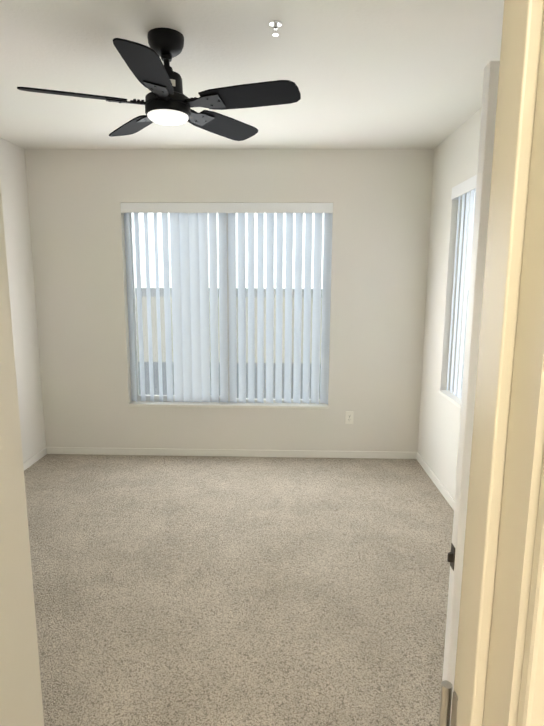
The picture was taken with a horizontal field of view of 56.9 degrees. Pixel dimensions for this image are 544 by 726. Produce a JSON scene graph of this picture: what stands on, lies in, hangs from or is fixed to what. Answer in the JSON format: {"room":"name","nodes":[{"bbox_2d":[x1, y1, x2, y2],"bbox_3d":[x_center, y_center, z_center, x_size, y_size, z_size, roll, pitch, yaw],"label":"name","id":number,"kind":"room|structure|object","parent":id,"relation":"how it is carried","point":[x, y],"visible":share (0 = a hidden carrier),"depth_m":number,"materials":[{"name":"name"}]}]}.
{"room":"empty bedroom","nodes":[
{"label":"empty bedroom","id":0,"kind":"room"},
{"bbox_2d":[0,180,43,725],"bbox_3d":[-1.421,0.105,0.948,1.460,2.640,0.835,1,9,1],"label":"wall","id":1,"kind":"structure","parent":0,"point":[21,704],"depth_m":1.33,"materials":[{"name":"paint"}]},
{"bbox_2d":[0,137,45,462],"bbox_3d":[-2.235,-0.005,1.586,0.200,2.640,5.688,1,9,1],"label":"wall","id":2,"kind":"structure","parent":0,"point":[13,179],"depth_m":4.16,"materials":[{"name":"paint"}]},
{"bbox_2d":[23,447,46,469],"bbox_3d":[-2.101,1.050,3.088,0.012,0.065,3.041,1,9,1],"label":"baseboard","id":3,"kind":"structure","parent":2,"relation":"attached to","point":[29,462],"depth_m":4.37,"materials":[{"name":"white wood"}]},
{"bbox_2d":[24,149,433,451],"bbox_3d":[-0.392,-0.469,4.426,3.736,2.640,0.160,1,9,1],"label":"wall","id":4,"kind":"structure","parent":0,"point":[380,199],"depth_m":4.31,"materials":[{"name":"paint"}]},
{"bbox_2d":[130,213,323,402],"bbox_3d":[-0.384,-0.500,4.454,1.782,1.743,0.053,1,9,1],"label":"window","id":5,"kind":"structure","parent":4,"relation":"in","point":[156,398],"depth_m":4.47,"materials":[{"name":"clear glass"}]},
{"bbox_2d":[120,203,332,403],"bbox_3d":[-0.386,-0.494,4.380,1.781,1.726,0.090,1,9,1],"label":"window blinds","id":6,"kind":"object","parent":5,"relation":"attached to","point":[193,272],"visible":1,"depth_m":4.39,"materials":[{"name":"white plastic"}]},
{"bbox_2d":[129,401,327,408],"bbox_3d":[-0.390,0.379,4.527,1.782,0.024,0.106,1,9,1],"label":"sill","id":7,"kind":"structure","parent":4,"relation":"attached to","point":[229,405],"depth_m":4.49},
{"bbox_2d":[46,447,416,458],"bbox_3d":[-0.381,0.815,4.552,3.376,0.065,0.012,1,9,1],"label":"baseboard","id":8,"kind":"structure","parent":4,"relation":"attached to","point":[234,452],"depth_m":4.55,"materials":[{"name":"white wood"}]},
{"bbox_2d":[345,411,352,423],"bbox_3d":[0.688,0.487,4.472,0.070,0.115,0.005,1,9,1],"label":"outlet","id":9,"kind":"object","parent":4,"relation":"attached to","point":[346,417],"visible":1,"depth_m":4.47,"materials":[{"name":"white plastic"}]},
{"bbox_2d":[24,454,453,725],"bbox_3d":[-0.472,1.339,1.845,3.736,0.080,5.848,1,9,1],"label":"floor","id":10,"kind":"structure","parent":0,"point":[224,591],"depth_m":2.60,"materials":[{"name":"carpet"}]},
{"bbox_2d":[0,0,503,148],"bbox_3d":[-0.459,-1.353,1.396,3.736,0.100,5.848,1,9,1],"label":"ceiling","id":11,"kind":"structure","parent":0,"point":[385,74],"depth_m":2.53,"materials":[{"name":"paint"}]},
{"bbox_2d":[17,28,300,140],"bbox_3d":[-0.465,-1.256,2.203,1.179,0.358,1.139,1,9,1],"label":"ceiling fan","id":12,"kind":"object","parent":11,"relation":"hanging from","point":[167,101],"visible":1,"depth_m":2.17,"materials":[{"name":"black metal"}]},
{"bbox_2d":[147,109,188,125],"bbox_3d":[-0.469,-1.101,2.270,0.181,0.030,0.181,1,9,1],"label":"diffuser","id":13,"kind":"object","parent":12,"relation":"attached to","point":[171,117],"depth_m":2.22,"materials":[{"name":"white glass"}]},
{"bbox_2d":[269,20,281,35],"bbox_3d":[0.015,-1.396,2.102,0.054,0.044,0.054,1,9,1],"label":"sprinkler","id":14,"kind":"object","parent":11,"relation":"attached to","point":[275,24],"visible":1,"depth_m":2.10,"materials":[{"name":"silver metal"}]},
{"bbox_2d":[418,107,481,499],"bbox_3d":[1.319,0.027,1.498,0.160,2.640,5.688,1,9,1],"label":"wall","id":15,"kind":"structure","parent":0,"point":[456,153],"depth_m":3.83,"materials":[{"name":"paint"}]},
{"bbox_2d":[416,452,454,509],"bbox_3d":[1.250,1.150,2.594,0.012,0.065,3.876,1,9,1],"label":"baseboard","id":16,"kind":"structure","parent":15,"relation":"attached to","point":[450,500],"depth_m":3.90,"materials":[{"name":"white wood"}]},
{"bbox_2d":[439,390,461,408],"bbox_3d":[1.325,0.299,3.392,0.106,0.024,0.972,1,9,1],"label":"sill","id":17,"kind":"structure","parent":15,"relation":"attached to","point":[452,397],"depth_m":3.65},
{"bbox_2d":[453,191,473,390],"bbox_3d":[1.401,-0.446,3.266,0.053,1.497,0.972,1,9,1],"label":"window","id":18,"kind":"structure","parent":15,"relation":"in","point":[463,292],"depth_m":3.72,"materials":[{"name":"clear glass"}]},
{"bbox_2d":[446,175,476,399],"bbox_3d":[1.324,-0.453,3.266,0.085,1.480,0.990,1,9,1],"label":"window blinds","id":19,"kind":"object","parent":18,"relation":"attached to","point":[460,190],"visible":0.29,"depth_m":3.52,"materials":[{"name":"white plastic"}]},
{"bbox_3d":[-0.479,0.686,0.538,3.376,3.640,0.115,1,9,1],"label":"wall","id":20,"kind":"structure","parent":0,"visible":0},
{"bbox_2d":[454,0,543,725],"bbox_3d":[-0.195,0.481,0.496,0.800,2.059,0.115,1,9,1],"label":"liner","id":21,"kind":"object","parent":20,"relation":"attached to","point":[524,454],"depth_m":0.38,"materials":[{"name":"beige wood"}]},
{"bbox_2d":[439,680,457,725],"bbox_3d":[0.182,0.398,0.518,0.011,1.768,0.044,1,9,1],"label":"jamb hinges","id":22,"kind":"object","parent":21,"relation":"attached to","point":[445,703],"visible":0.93,"depth_m":0.52,"materials":[{"name":"grey metal"}]},
{"bbox_2d":[442,61,499,725],"bbox_3d":[0.833,0.378,1.200,0.783,2.018,0.035,1,9,1],"label":"door","id":23,"kind":"structure","parent":22,"relation":"attached to","point":[486,141],"depth_m":1.13,"materials":[{"name":"white wood"}]},
{"bbox_2d":[447,543,454,570],"bbox_3d":[0.435,0.473,1.226,0.014,0.058,0.025,1,9,1],"label":"door latch","id":24,"kind":"object","parent":23,"relation":"in","point":[451,557],"depth_m":1.22,"materials":[{"name":"brown metal"}]},
{"bbox_2d":[456,0,543,725],"bbox_3d":[-0.195,0.490,0.500,0.762,2.040,0.035,1,9,1],"label":"door frame","id":25,"kind":"object","parent":21,"relation":"attached to","point":[521,72],"depth_m":0.40,"materials":[{"name":"beige wood"}]},
{"bbox_2d":[517,455,543,725],"bbox_3d":[-0.196,0.471,0.429,0.886,2.102,0.015,1,9,1],"label":"door frame","id":26,"kind":"structure","parent":20,"relation":"attached to","point":[531,707],"depth_m":0.37,"materials":[{"name":"beige wood"}]},
{"label":"outside","id":27,"kind":"structure","parent":0,"visible":0},
{"bbox_2d":[132,196,474,398],"bbox_3d":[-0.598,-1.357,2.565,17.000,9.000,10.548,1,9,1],"label":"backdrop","id":28,"kind":"structure","parent":27,"point":[152,291],"depth_m":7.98,"materials":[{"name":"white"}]}
]}

